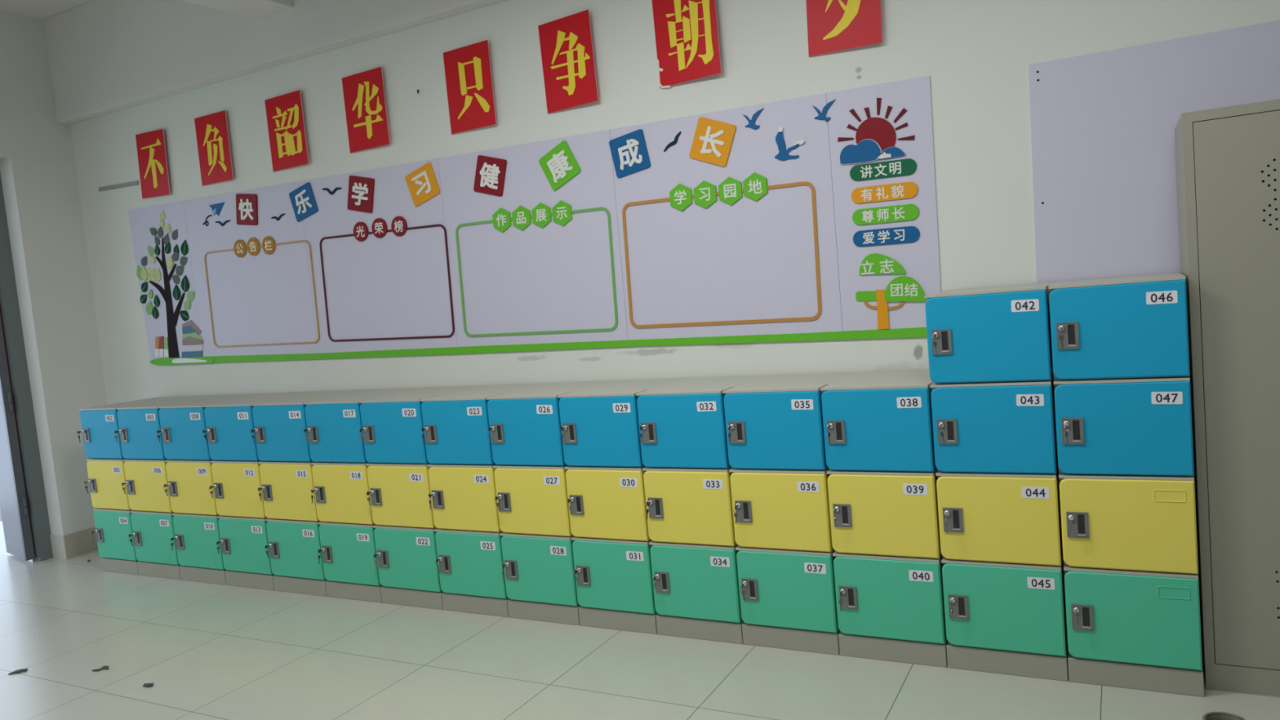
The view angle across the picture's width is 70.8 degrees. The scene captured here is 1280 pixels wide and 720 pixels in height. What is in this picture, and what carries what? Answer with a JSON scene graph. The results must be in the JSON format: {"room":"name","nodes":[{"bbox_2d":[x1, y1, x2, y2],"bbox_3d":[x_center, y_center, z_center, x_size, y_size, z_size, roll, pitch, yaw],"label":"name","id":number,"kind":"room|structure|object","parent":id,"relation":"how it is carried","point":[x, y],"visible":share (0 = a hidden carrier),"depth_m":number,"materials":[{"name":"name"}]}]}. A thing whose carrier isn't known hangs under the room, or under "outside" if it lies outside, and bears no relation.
{"room":"school classroom","nodes":[
{"label":"school classroom","id":0,"kind":"room"},
{"bbox_2d":[0,0,93,20],"bbox_3d":[-2.560,-2.057,1.247,12.000,0.120,7.529,-3,5,28],"label":"ceiling","id":1,"kind":"structure","parent":0,"point":[42,10],"depth_m":5.68,"materials":[{"name":"paint"}]},
{"bbox_2d":[0,11,107,535],"bbox_3d":[-5.491,-0.101,3.046,0.240,3.520,7.129,-3,5,28],"label":"wall","id":2,"kind":"structure","parent":0,"point":[37,168],"depth_m":5.88,"materials":[{"name":"paint"}]},
{"bbox_2d":[0,315,35,560],"bbox_3d":[-4.264,0.094,5.908,0.473,2.450,0.104,-1,6,41],"label":"door","id":3,"kind":"structure","parent":2,"relation":"in","point":[13,500],"depth_m":5.86,"materials":[{"name":"metal"}]},
{"bbox_2d":[0,172,53,560],"bbox_3d":[-4.323,0.081,5.351,0.100,2.607,1.229,-3,5,28],"label":"trim","id":4,"kind":"structure","parent":2,"relation":"attached to","point":[10,313],"depth_m":5.84,"materials":[{"name":"grey metal"}]},
{"bbox_2d":[64,527,97,558],"bbox_3d":[-3.664,1.202,6.067,0.008,0.155,0.400,-3,5,28],"label":"baseboard","id":5,"kind":"structure","parent":2,"relation":"attached to","point":[78,543],"depth_m":5.97,"materials":[{"name":"tile"}]},
{"bbox_2d":[170,512,224,569],"bbox_3d":[-2.372,0.992,5.237,0.391,0.306,0.557,-3,5,28],"label":"locker","id":6,"kind":"object","parent":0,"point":[197,536],"visible":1,"depth_m":5.03,"materials":[{"name":"green plastic"}]},
{"bbox_2d":[163,459,218,515],"bbox_3d":[-2.398,0.688,5.215,0.391,0.306,0.554,-3,5,28],"label":"locker","id":7,"kind":"object","parent":6,"relation":"on","point":[189,481],"visible":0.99,"depth_m":5.01,"materials":[{"name":"yellow plastic"}]},
{"bbox_2d":[156,392,275,460],"bbox_3d":[-2.425,0.383,5.192,0.391,0.306,0.555,-3,5,28],"label":"locker","id":8,"kind":"object","parent":7,"relation":"on","point":[182,424],"visible":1,"depth_m":5.00,"materials":[{"name":"blue plastic"}]},
{"bbox_2d":[182,0,293,19],"bbox_3d":[-3.667,-1.728,1.826,0.305,0.426,7.042,-3,5,28],"label":"trim","id":9,"kind":"structure","parent":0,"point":[252,9],"depth_m":4.79,"materials":[{"name":"paint"}]},
{"bbox_2d":[216,515,272,574],"bbox_3d":[-2.029,0.976,5.054,0.384,0.306,0.555,-3,5,28],"label":"locker","id":10,"kind":"object","parent":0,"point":[243,540],"visible":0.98,"depth_m":4.85,"materials":[{"name":"green plastic"}]},
{"bbox_2d":[208,460,266,518],"bbox_3d":[-2.056,0.671,5.032,0.384,0.306,0.553,-3,5,28],"label":"locker","id":11,"kind":"object","parent":10,"relation":"on","point":[236,483],"visible":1,"depth_m":4.82,"materials":[{"name":"yellow plastic"}]},
{"bbox_2d":[202,391,322,461],"bbox_3d":[-2.083,0.367,5.009,0.384,0.306,0.554,-3,5,28],"label":"locker","id":12,"kind":"object","parent":11,"relation":"on","point":[228,424],"visible":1,"depth_m":4.82,"materials":[{"name":"blue plastic"}]},
{"bbox_2d":[264,518,325,580],"bbox_3d":[-1.688,0.959,4.871,0.390,0.306,0.555,-3,5,28],"label":"locker","id":13,"kind":"object","parent":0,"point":[294,545],"visible":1,"depth_m":4.66,"materials":[{"name":"green plastic"}]},
{"bbox_2d":[257,461,319,521],"bbox_3d":[-1.715,0.655,4.848,0.390,0.306,0.554,-3,5,28],"label":"locker","id":14,"kind":"object","parent":13,"relation":"on","point":[286,486],"visible":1,"depth_m":4.64,"materials":[{"name":"yellow plastic"}]},
{"bbox_2d":[250,389,372,462],"bbox_3d":[-1.742,0.350,4.825,0.390,0.306,0.555,-3,5,28],"label":"locker","id":15,"kind":"object","parent":14,"relation":"on","point":[279,424],"visible":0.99,"depth_m":4.63,"materials":[{"name":"blue plastic"}]},
{"bbox_2d":[317,521,381,586],"bbox_3d":[-1.351,0.943,4.688,0.376,0.306,0.558,-3,5,28],"label":"locker","id":16,"kind":"object","parent":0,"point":[348,550],"visible":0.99,"depth_m":4.48,"materials":[{"name":"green plastic"}]},
{"bbox_2d":[310,462,374,524],"bbox_3d":[-1.378,0.639,4.666,0.376,0.306,0.557,-3,5,28],"label":"locker","id":17,"kind":"object","parent":16,"relation":"on","point":[340,490],"visible":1,"depth_m":4.46,"materials":[{"name":"yellow plastic"}]},
{"bbox_2d":[303,386,427,462],"bbox_3d":[-1.404,0.334,4.644,0.376,0.306,0.553,-3,5,28],"label":"locker","id":18,"kind":"object","parent":17,"relation":"on","point":[334,424],"visible":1,"depth_m":4.45,"materials":[{"name":"blue plastic"}]},
{"bbox_2d":[0,521,1279,719],"bbox_3d":[-2.240,1.559,1.521,12.000,0.120,7.529,-3,5,28],"label":"floor","id":19,"kind":"structure","parent":0,"point":[208,651],"depth_m":3.54,"materials":[{"name":"tile"}]},
{"bbox_2d":[90,507,137,560],"bbox_3d":[-3.047,1.024,5.603,0.367,0.306,0.553,-3,5,28],"label":"locker","id":20,"kind":"object","parent":19,"relation":"on","point":[113,526],"visible":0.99,"depth_m":5.39,"materials":[{"name":"green plastic"}]},
{"bbox_2d":[84,457,130,510],"bbox_3d":[-3.075,0.720,5.579,0.367,0.306,0.555,-3,5,28],"label":"locker","id":21,"kind":"object","parent":20,"relation":"on","point":[106,477],"visible":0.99,"depth_m":5.37,"materials":[{"name":"yellow plastic"}]},
{"bbox_2d":[76,395,189,458],"bbox_3d":[-3.102,0.415,5.556,0.367,0.306,0.554,-3,5,28],"label":"locker","id":22,"kind":"object","parent":21,"relation":"on","point":[99,424],"visible":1,"depth_m":5.36,"materials":[{"name":"blue plastic"}]},
{"bbox_2d":[100,557,138,574],"bbox_3d":[-3.019,1.215,5.638,0.365,0.081,0.496,-3,5,28],"label":"plinth","id":23,"kind":"object","parent":19,"relation":"on","point":[113,565],"visible":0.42,"depth_m":5.42,"materials":[{"name":"plastic"}]},
{"bbox_2d":[128,510,179,564],"bbox_3d":[-2.715,1.009,5.423,0.388,0.306,0.554,-3,5,28],"label":"locker","id":24,"kind":"object","parent":19,"relation":"on","point":[153,531],"visible":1,"depth_m":5.21,"materials":[{"name":"green plastic"}]},
{"bbox_2d":[121,458,172,512],"bbox_3d":[-2.741,0.704,5.401,0.388,0.306,0.553,-3,5,28],"label":"locker","id":25,"kind":"object","parent":24,"relation":"on","point":[145,479],"visible":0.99,"depth_m":5.19,"materials":[{"name":"yellow plastic"}]},
{"bbox_2d":[114,394,231,459],"bbox_3d":[-2.768,0.400,5.377,0.388,0.306,0.553,-3,5,28],"label":"locker","id":26,"kind":"object","parent":25,"relation":"on","point":[139,424],"visible":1,"depth_m":5.18,"materials":[{"name":"blue plastic"}]},
{"bbox_2d":[137,560,181,579],"bbox_3d":[-2.686,1.199,5.459,0.386,0.081,0.496,-3,5,28],"label":"plinth","id":27,"kind":"object","parent":19,"relation":"on","point":[144,568],"visible":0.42,"depth_m":5.24,"materials":[{"name":"plastic"}]},
{"bbox_2d":[179,565,226,585],"bbox_3d":[-2.342,1.183,5.274,0.389,0.081,0.496,-3,5,28],"label":"plinth","id":28,"kind":"object","parent":19,"relation":"on","point":[187,573],"visible":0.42,"depth_m":5.05,"materials":[{"name":"plastic"}]},
{"bbox_2d":[224,570,274,590],"bbox_3d":[-2.001,1.166,5.090,0.381,0.081,0.496,-3,5,28],"label":"plinth","id":29,"kind":"object","parent":19,"relation":"on","point":[248,580],"visible":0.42,"depth_m":4.87,"materials":[{"name":"plastic"}]},
{"bbox_2d":[272,574,327,596],"bbox_3d":[-1.660,1.150,4.907,0.388,0.081,0.496,-3,5,28],"label":"plinth","id":30,"kind":"object","parent":19,"relation":"on","point":[284,584],"visible":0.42,"depth_m":4.68,"materials":[{"name":"plastic"}]},
{"bbox_2d":[325,580,382,602],"bbox_3d":[-1.322,1.134,4.726,0.374,0.081,0.496,-3,5,28],"label":"plinth","id":31,"kind":"object","parent":19,"relation":"on","point":[361,592],"visible":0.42,"depth_m":4.50,"materials":[{"name":"plastic"}]},
{"bbox_2d":[373,524,442,591],"bbox_3d":[-1.014,0.927,4.510,0.386,0.306,0.553,-3,5,28],"label":"locker","id":32,"kind":"object","parent":19,"relation":"on","point":[406,557],"visible":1,"depth_m":4.30,"materials":[{"name":"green plastic"}]},
{"bbox_2d":[365,462,435,528],"bbox_3d":[-1.041,0.623,4.487,0.386,0.306,0.554,-3,5,28],"label":"locker","id":33,"kind":"object","parent":32,"relation":"on","point":[399,492],"visible":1,"depth_m":4.28,"materials":[{"name":"yellow plastic"}]},
{"bbox_2d":[359,385,484,463],"bbox_3d":[-1.068,0.318,4.464,0.386,0.306,0.553,-3,5,28],"label":"locker","id":34,"kind":"object","parent":33,"relation":"on","point":[392,424],"visible":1,"depth_m":4.27,"materials":[{"name":"blue plastic"}]},
{"bbox_2d":[380,586,444,609],"bbox_3d":[-0.986,1.117,4.545,0.383,0.081,0.496,-3,5,28],"label":"plinth","id":35,"kind":"object","parent":19,"relation":"on","point":[391,595],"visible":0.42,"depth_m":4.32,"materials":[{"name":"plastic"}]},
{"bbox_2d":[434,528,507,599],"bbox_3d":[-0.676,0.911,4.328,0.380,0.306,0.553,-3,5,28],"label":"locker","id":36,"kind":"object","parent":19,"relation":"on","point":[470,562],"visible":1,"depth_m":4.12,"materials":[{"name":"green plastic"}]},
{"bbox_2d":[426,463,502,532],"bbox_3d":[-0.705,0.607,4.303,0.380,0.306,0.558,-3,5,28],"label":"locker","id":37,"kind":"object","parent":36,"relation":"on","point":[462,496],"visible":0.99,"depth_m":4.10,"materials":[{"name":"yellow plastic"}]},
{"bbox_2d":[420,382,546,464],"bbox_3d":[-0.731,0.302,4.281,0.380,0.306,0.555,-3,5,28],"label":"locker","id":38,"kind":"object","parent":37,"relation":"on","point":[455,424],"visible":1,"depth_m":4.09,"materials":[{"name":"blue plastic"}]},
{"bbox_2d":[441,592,509,617],"bbox_3d":[-0.648,1.101,4.364,0.378,0.081,0.496,-3,5,28],"label":"plinth","id":39,"kind":"object","parent":19,"relation":"on","point":[451,602],"visible":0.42,"depth_m":4.14,"materials":[{"name":"plastic"}]},
{"bbox_2d":[500,532,579,606],"bbox_3d":[-0.344,0.895,4.147,0.377,0.306,0.557,-3,5,28],"label":"locker","id":40,"kind":"object","parent":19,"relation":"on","point":[538,568],"visible":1,"depth_m":3.94,"materials":[{"name":"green plastic"}]},
{"bbox_2d":[493,464,573,536],"bbox_3d":[-0.370,0.590,4.126,0.377,0.306,0.553,-3,5,28],"label":"locker","id":41,"kind":"object","parent":40,"relation":"on","point":[531,499],"visible":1,"depth_m":3.92,"materials":[{"name":"yellow plastic"}]},
{"bbox_2d":[486,380,613,466],"bbox_3d":[-0.398,0.286,4.100,0.377,0.306,0.559,-3,5,28],"label":"locker","id":42,"kind":"object","parent":41,"relation":"on","point":[525,424],"visible":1,"depth_m":3.91,"materials":[{"name":"blue plastic"}]},
{"bbox_2d":[506,599,580,625],"bbox_3d":[-0.315,1.085,4.184,0.374,0.081,0.496,-3,5,28],"label":"plinth","id":43,"kind":"object","parent":19,"relation":"on","point":[533,611],"visible":0.42,"depth_m":3.96,"materials":[{"name":"plastic"}]},
{"bbox_2d":[571,536,657,613],"bbox_3d":[-0.012,0.879,3.970,0.374,0.306,0.555,-3,5,28],"label":"locker","id":44,"kind":"object","parent":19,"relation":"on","point":[611,574],"visible":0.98,"depth_m":3.76,"materials":[{"name":"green plastic"}]},
{"bbox_2d":[564,465,651,541],"bbox_3d":[-0.039,0.575,3.947,0.374,0.306,0.555,-3,5,28],"label":"locker","id":45,"kind":"object","parent":44,"relation":"on","point":[604,502],"visible":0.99,"depth_m":3.74,"materials":[{"name":"yellow plastic"}]},
{"bbox_2d":[557,377,685,466],"bbox_3d":[-0.066,0.270,3.924,0.374,0.306,0.555,-3,5,28],"label":"locker","id":46,"kind":"object","parent":45,"relation":"on","point":[600,426],"visible":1,"depth_m":3.73,"materials":[{"name":"blue plastic"}]},
{"bbox_2d":[577,605,657,634],"bbox_3d":[0.016,1.069,4.006,0.372,0.081,0.496,-3,5,28],"label":"plinth","id":47,"kind":"object","parent":19,"relation":"on","point":[638,622],"visible":0.42,"depth_m":3.78,"materials":[{"name":"plastic"}]},
{"bbox_2d":[648,541,742,622],"bbox_3d":[0.320,0.863,3.793,0.378,0.306,0.553,-3,5,28],"label":"locker","id":48,"kind":"object","parent":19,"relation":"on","point":[690,580],"visible":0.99,"depth_m":3.58,"materials":[{"name":"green plastic"}]},
{"bbox_2d":[642,466,737,546],"bbox_3d":[0.291,0.559,3.767,0.378,0.306,0.558,-3,5,28],"label":"locker","id":49,"kind":"object","parent":48,"relation":"on","point":[686,505],"visible":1,"depth_m":3.56,"materials":[{"name":"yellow plastic"}]},
{"bbox_2d":[635,374,766,468],"bbox_3d":[0.265,0.254,3.746,0.378,0.306,0.555,-3,5,28],"label":"locker","id":50,"kind":"object","parent":49,"relation":"on","point":[682,423],"visible":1,"depth_m":3.55,"materials":[{"name":"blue plastic"}]},
{"bbox_2d":[655,613,743,644],"bbox_3d":[0.348,1.054,3.828,0.375,0.081,0.496,-3,5,28],"label":"plinth","id":51,"kind":"object","parent":19,"relation":"on","point":[668,625],"visible":0.42,"depth_m":3.61,"materials":[{"name":"plastic"}]},
{"bbox_2d":[735,545,839,632],"bbox_3d":[0.655,0.847,3.613,0.382,0.306,0.553,-3,5,28],"label":"locker","id":52,"kind":"object","parent":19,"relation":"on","point":[791,588],"visible":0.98,"depth_m":3.40,"materials":[{"name":"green plastic"}]},
{"bbox_2d":[728,468,833,551],"bbox_3d":[0.626,0.543,3.587,0.382,0.306,0.559,-3,5,28],"label":"locker","id":53,"kind":"object","parent":52,"relation":"on","point":[772,508],"visible":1,"depth_m":3.38,"materials":[{"name":"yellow plastic"}]},
{"bbox_2d":[722,371,854,470],"bbox_3d":[0.600,0.238,3.566,0.382,0.306,0.555,-3,5,28],"label":"locker","id":54,"kind":"object","parent":53,"relation":"on","point":[773,421],"visible":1,"depth_m":3.37,"materials":[{"name":"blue plastic"}]},
{"bbox_2d":[742,622,840,654],"bbox_3d":[0.683,1.038,3.648,0.380,0.081,0.496,-3,5,28],"label":"plinth","id":55,"kind":"object","parent":19,"relation":"on","point":[811,641],"visible":0.42,"depth_m":3.43,"materials":[{"name":"plastic"}]},
{"bbox_2d":[832,551,946,644],"bbox_3d":[0.992,0.831,3.429,0.384,0.306,0.558,-3,5,28],"label":"locker","id":56,"kind":"object","parent":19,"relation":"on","point":[901,597],"visible":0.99,"depth_m":3.22,"materials":[{"name":"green plastic"}]},
{"bbox_2d":[826,468,942,558],"bbox_3d":[0.965,0.526,3.407,0.384,0.306,0.555,-3,5,28],"label":"locker","id":57,"kind":"object","parent":56,"relation":"on","point":[877,513],"visible":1,"depth_m":3.20,"materials":[{"name":"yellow plastic"}]},
{"bbox_2d":[820,368,936,471],"bbox_3d":[0.938,0.222,3.384,0.384,0.306,0.555,-3,5,28],"label":"locker","id":58,"kind":"object","parent":57,"relation":"on","point":[875,420],"visible":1,"depth_m":3.19,"materials":[{"name":"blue plastic"}]},
{"bbox_2d":[838,631,947,667],"bbox_3d":[1.021,1.021,3.466,0.381,0.081,0.496,-3,5,28],"label":"plinth","id":59,"kind":"object","parent":19,"relation":"on","point":[931,654],"visible":0.42,"depth_m":3.24,"materials":[{"name":"plastic"}]},
{"bbox_2d":[941,557,1067,656],"bbox_3d":[1.331,0.815,3.248,0.384,0.306,0.555,-3,5,28],"label":"locker","id":60,"kind":"object","parent":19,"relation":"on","point":[1021,607],"visible":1,"depth_m":3.04,"materials":[{"name":"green plastic"}]},
{"bbox_2d":[935,467,1062,565],"bbox_3d":[1.303,0.510,3.224,0.384,0.306,0.557,-3,5,28],"label":"locker","id":61,"kind":"object","parent":60,"relation":"on","point":[1013,517],"visible":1,"depth_m":3.02,"materials":[{"name":"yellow plastic"}]},
{"bbox_2d":[929,377,1058,473],"bbox_3d":[1.277,0.206,3.203,0.384,0.306,0.554,-3,5,28],"label":"locker","id":62,"kind":"object","parent":61,"relation":"on","point":[983,427],"visible":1,"depth_m":2.99,"materials":[{"name":"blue plastic"}]},
{"bbox_2d":[924,281,1055,383],"bbox_3d":[1.250,-0.099,3.179,0.384,0.306,0.554,-3,5,28],"label":"locker","id":63,"kind":"object","parent":62,"relation":"on","point":[998,333],"visible":1,"depth_m":2.97,"materials":[{"name":"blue plastic"}]},
{"bbox_2d":[946,641,1068,681],"bbox_3d":[1.359,1.005,3.284,0.382,0.081,0.496,-3,5,28],"label":"plinth","id":64,"kind":"object","parent":19,"relation":"on","point":[961,657],"visible":0.42,"depth_m":3.06,"materials":[{"name":"plastic"}]},
{"bbox_2d":[1063,564,1202,670],"bbox_3d":[1.669,0.798,3.067,0.382,0.306,0.554,-3,5,28],"label":"locker","id":65,"kind":"object","parent":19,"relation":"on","point":[1141,617],"visible":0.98,"depth_m":2.86,"materials":[{"name":"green plastic"}]},
{"bbox_2d":[1058,473,1198,573],"bbox_3d":[1.642,0.494,3.044,0.382,0.306,0.554,-3,5,28],"label":"locker","id":66,"kind":"object","parent":65,"relation":"on","point":[1136,522],"visible":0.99,"depth_m":2.84,"materials":[{"name":"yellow plastic"}]},
{"bbox_2d":[1053,376,1194,475],"bbox_3d":[1.614,0.190,3.018,0.382,0.306,0.559,-3,5,28],"label":"locker","id":67,"kind":"object","parent":66,"relation":"on","point":[1125,426],"visible":0.99,"depth_m":2.81,"materials":[{"name":"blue plastic"}]},
{"bbox_2d":[1048,272,1190,380],"bbox_3d":[1.588,-0.115,2.998,0.382,0.306,0.553,-3,5,28],"label":"locker","id":68,"kind":"object","parent":67,"relation":"on","point":[1127,326],"visible":1,"depth_m":2.79,"materials":[{"name":"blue plastic"}]},
{"bbox_2d":[1067,654,1204,697],"bbox_3d":[1.698,0.989,3.103,0.380,0.081,0.496,-3,5,28],"label":"plinth","id":69,"kind":"object","parent":19,"relation":"on","point":[1082,670],"visible":0.42,"depth_m":2.88,"materials":[{"name":"plastic"}]},
{"bbox_2d":[1174,98,1279,697],"bbox_3d":[2.204,0.107,2.750,0.900,1.796,0.432,-3,5,28],"label":"tall cabinet","id":70,"kind":"object","parent":19,"relation":"on","point":[1228,158],"visible":0.99,"depth_m":2.73,"materials":[{"name":"grey metal"}]},
{"bbox_2d":[70,0,1279,404],"bbox_3d":[0.352,-0.694,4.041,9.633,3.520,0.200,-3,5,28],"label":"wall","id":71,"kind":"structure","parent":0,"point":[976,55],"depth_m":4.12,"materials":[{"name":"paint"}]},
{"bbox_2d":[135,128,170,199],"bbox_3d":[-3.061,-1.229,5.660,0.311,0.412,0.005,-2,5,31],"label":"poster","id":72,"kind":"object","parent":71,"relation":"attached to","point":[151,148],"visible":1,"depth_m":5.65,"materials":[{"name":"red paper"}]},
{"bbox_2d":[194,110,233,186],"bbox_3d":[-2.547,-1.262,5.383,0.303,0.405,0.005,-2,5,31],"label":"poster","id":73,"kind":"object","parent":71,"relation":"attached to","point":[211,130],"visible":1,"depth_m":5.38,"materials":[{"name":"red paper"}]},
{"bbox_2d":[43,0,505,124],"bbox_3d":[0.177,-2.096,3.798,9.193,0.668,0.087,-3,5,28],"label":"beam","id":74,"kind":"structure","parent":71,"relation":"attached to","point":[105,56],"depth_m":5.32,"materials":[{"name":"paint"}]},
{"bbox_2d":[264,89,309,171],"bbox_3d":[-1.995,-1.289,5.084,0.306,0.406,0.006,-2,5,31],"label":"poster","id":75,"kind":"object","parent":71,"relation":"attached to","point":[284,113],"visible":1,"depth_m":5.08,"materials":[{"name":"red paper"}]},
{"bbox_2d":[342,66,390,153],"bbox_3d":[-1.461,-1.327,4.797,0.302,0.401,0.005,-2,5,31],"label":"poster","id":76,"kind":"object","parent":71,"relation":"attached to","point":[364,97],"visible":1,"depth_m":4.79,"materials":[{"name":"red paper"}]},
{"bbox_2d":[443,40,496,134],"bbox_3d":[-0.846,-1.348,4.466,0.296,0.405,0.006,-2,5,32],"label":"poster","id":77,"kind":"object","parent":71,"relation":"attached to","point":[468,70],"visible":1,"depth_m":4.46,"materials":[{"name":"red paper"}]},
{"bbox_2d":[128,75,941,363],"bbox_3d":[-1.058,-0.531,4.691,5.029,1.093,0.009,-3,5,28],"label":"display board","id":78,"kind":"object","parent":71,"relation":"attached to","point":[748,259],"depth_m":4.28,"materials":[{"name":"plastic"}]},
{"bbox_2d":[136,209,195,357],"bbox_3d":[-3.022,-0.471,5.736,0.554,0.946,0.008,-3,5,28],"label":"cutout","id":79,"kind":"object","parent":78,"relation":"attached to","point":[142,273],"visible":1,"depth_m":5.73,"materials":[{"name":"green plastic"}]},
{"bbox_2d":[149,357,214,364],"bbox_3d":[-2.923,0.006,5.741,0.643,0.053,0.004,-3,5,28],"label":"cutout","id":80,"kind":"object","parent":78,"relation":"attached to","point":[166,361],"visible":1,"depth_m":5.74,"materials":[{"name":"green plastic"}]},
{"bbox_2d":[182,320,203,357],"bbox_3d":[-2.827,-0.135,5.676,0.227,0.234,0.004,-3,5,28],"label":"cutout","id":81,"kind":"object","parent":78,"relation":"attached to","point":[191,332],"visible":1,"depth_m":5.67,"materials":[{"name":"multicoloured"}]},
{"bbox_2d":[235,193,257,225],"bbox_3d":[-2.318,-0.887,5.309,0.198,0.200,0.011,-3,5,28],"label":"tile","id":82,"kind":"structure","parent":78,"relation":"attached to","point":[246,205],"depth_m":5.30,"materials":[{"name":"red plastic"}]},
{"bbox_2d":[204,235,319,347],"bbox_3d":[-2.255,-0.401,5.337,0.928,0.647,0.009,-3,5,28],"label":"frame","id":83,"kind":"object","parent":78,"relation":"attached to","point":[268,245],"visible":1,"depth_m":5.31,"materials":[{"name":"brown plastic"}]},
{"bbox_2d":[288,182,318,222],"bbox_3d":[-1.901,-0.891,5.087,0.210,0.208,0.011,-3,5,28],"label":"tile","id":84,"kind":"structure","parent":78,"relation":"attached to","point":[303,200],"depth_m":5.08,"materials":[{"name":"blue plastic"}]},
{"bbox_2d":[346,175,374,213],"bbox_3d":[-1.514,-0.898,4.880,0.214,0.217,0.011,-3,5,28],"label":"tile","id":85,"kind":"structure","parent":78,"relation":"attached to","point":[361,189],"depth_m":4.87,"materials":[{"name":"red plastic"}]},
{"bbox_2d":[319,216,454,342],"bbox_3d":[-1.386,-0.431,4.871,0.923,0.666,0.009,-3,5,28],"label":"frame","id":86,"kind":"object","parent":78,"relation":"attached to","point":[398,225],"visible":1,"depth_m":4.84,"materials":[{"name":"red plastic"}]},
{"bbox_2d":[404,162,440,206],"bbox_3d":[-1.129,-0.909,4.674,0.220,0.213,0.011,-3,5,28],"label":"tile","id":87,"kind":"structure","parent":78,"relation":"attached to","point":[422,183],"depth_m":4.67,"materials":[{"name":"orange plastic"}]},
{"bbox_2d":[473,155,506,196],"bbox_3d":[-0.745,-0.914,4.469,0.216,0.217,0.011,-3,5,28],"label":"tile","id":88,"kind":"structure","parent":78,"relation":"attached to","point":[490,175],"depth_m":4.46,"materials":[{"name":"red plastic"}]},
{"bbox_2d":[455,200,617,337],"bbox_3d":[-0.526,-0.440,4.412,0.921,0.646,0.009,-3,5,28],"label":"frame","id":89,"kind":"object","parent":78,"relation":"attached to","point":[562,214],"visible":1,"depth_m":4.37,"materials":[{"name":"green plastic"}]},
{"bbox_2d":[538,140,581,191],"bbox_3d":[-0.383,-0.922,4.276,0.227,0.226,0.011,-3,5,28],"label":"tile","id":90,"kind":"structure","parent":78,"relation":"attached to","point":[559,165],"depth_m":4.27,"materials":[{"name":"green plastic"}]},
{"bbox_2d":[608,128,650,177],"bbox_3d":[-0.048,-0.938,4.096,0.202,0.200,0.011,-3,5,28],"label":"tile","id":91,"kind":"structure","parent":78,"relation":"attached to","point":[629,153],"depth_m":4.09,"materials":[{"name":"blue plastic"}]},
{"bbox_2d":[688,116,736,166],"bbox_3d":[0.313,-0.946,3.903,0.227,0.226,0.011,-3,5,28],"label":"tile","id":92,"kind":"structure","parent":78,"relation":"attached to","point":[713,140],"depth_m":3.90,"materials":[{"name":"orange plastic"}]},
{"bbox_2d":[622,172,821,328],"bbox_3d":[0.335,-0.469,3.951,0.921,0.645,0.009,-3,5,28],"label":"frame","id":93,"kind":"object","parent":78,"relation":"attached to","point":[731,190],"visible":1,"depth_m":3.91,"materials":[{"name":"brown plastic"}]},
{"bbox_2d":[774,126,804,160],"bbox_3d":[0.620,-0.904,3.746,0.135,0.141,0.010,-3,5,28],"label":"cutout","id":94,"kind":"object","parent":78,"relation":"attached to","point":[784,155],"visible":1,"depth_m":3.76,"materials":[{"name":"blue plastic"}]},
{"bbox_2d":[837,97,915,164],"bbox_3d":[0.932,-0.915,3.578,0.303,0.244,0.010,-3,5,28],"label":"cutout","id":95,"kind":"object","parent":78,"relation":"attached to","point":[875,137],"visible":1,"depth_m":3.58,"materials":[{"name":"red plastic"}]},
{"bbox_2d":[849,158,916,181],"bbox_3d":[0.965,-0.756,3.582,0.262,0.067,0.007,-3,5,28],"label":"slogan pill","id":96,"kind":"object","parent":78,"relation":"attached to","point":[907,166],"visible":1,"depth_m":3.58,"materials":[{"name":"green plastic"}]},
{"bbox_2d":[851,182,918,203],"bbox_3d":[0.972,-0.666,3.589,0.263,0.068,0.007,-3,5,28],"label":"slogan pill","id":97,"kind":"object","parent":78,"relation":"attached to","point":[904,190],"visible":1,"depth_m":3.58,"materials":[{"name":"orange plastic"}]},
{"bbox_2d":[852,204,919,225],"bbox_3d":[0.978,-0.580,3.596,0.263,0.068,0.007,-3,5,28],"label":"slogan pill","id":98,"kind":"object","parent":78,"relation":"attached to","point":[905,212],"visible":1,"depth_m":3.59,"materials":[{"name":"green plastic"}]},
{"bbox_2d":[853,226,919,246],"bbox_3d":[0.983,-0.494,3.605,0.264,0.068,0.007,-3,5,28],"label":"slogan pill","id":99,"kind":"object","parent":78,"relation":"attached to","point":[906,234],"visible":1,"depth_m":3.60,"materials":[{"name":"blue plastic"}]},
{"bbox_2d":[855,253,925,328],"bbox_3d":[1.002,-0.279,3.620,0.277,0.308,0.009,-3,5,28],"label":"cutout","id":100,"kind":"object","parent":78,"relation":"attached to","point":[901,288],"visible":1,"depth_m":3.62,"materials":[{"name":"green plastic"}]},
{"bbox_2d":[537,9,598,113],"bbox_3d":[-0.336,-1.381,4.187,0.302,0.416,0.005,-2,5,33],"label":"poster","id":101,"kind":"object","parent":71,"relation":"attached to","point":[567,57],"visible":1,"depth_m":4.18,"materials":[{"name":"red paper"}]},
{"bbox_2d":[652,0,721,88],"bbox_3d":[0.198,-1.409,3.897,0.311,0.415,0.007,-2,5,33],"label":"poster","id":102,"kind":"object","parent":71,"relation":"attached to","point":[686,33],"visible":1,"depth_m":3.90,"materials":[{"name":"red paper"}]},
{"bbox_2d":[805,0,882,57],"bbox_3d":[0.804,-1.439,3.577,0.312,0.413,0.006,-2,5,32],"label":"poster","id":103,"kind":"object","parent":71,"relation":"attached to","point":[833,25],"visible":1,"depth_m":3.59,"materials":[{"name":"red paper"}]},
{"bbox_2d":[1028,20,1279,283],"bbox_3d":[2.107,-0.563,3.005,1.475,1.106,0.008,-3,5,28],"label":"board","id":104,"kind":"object","parent":71,"relation":"attached to","point":[1104,123],"visible":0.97,"depth_m":3.19,"materials":[{"name":"plastic"}]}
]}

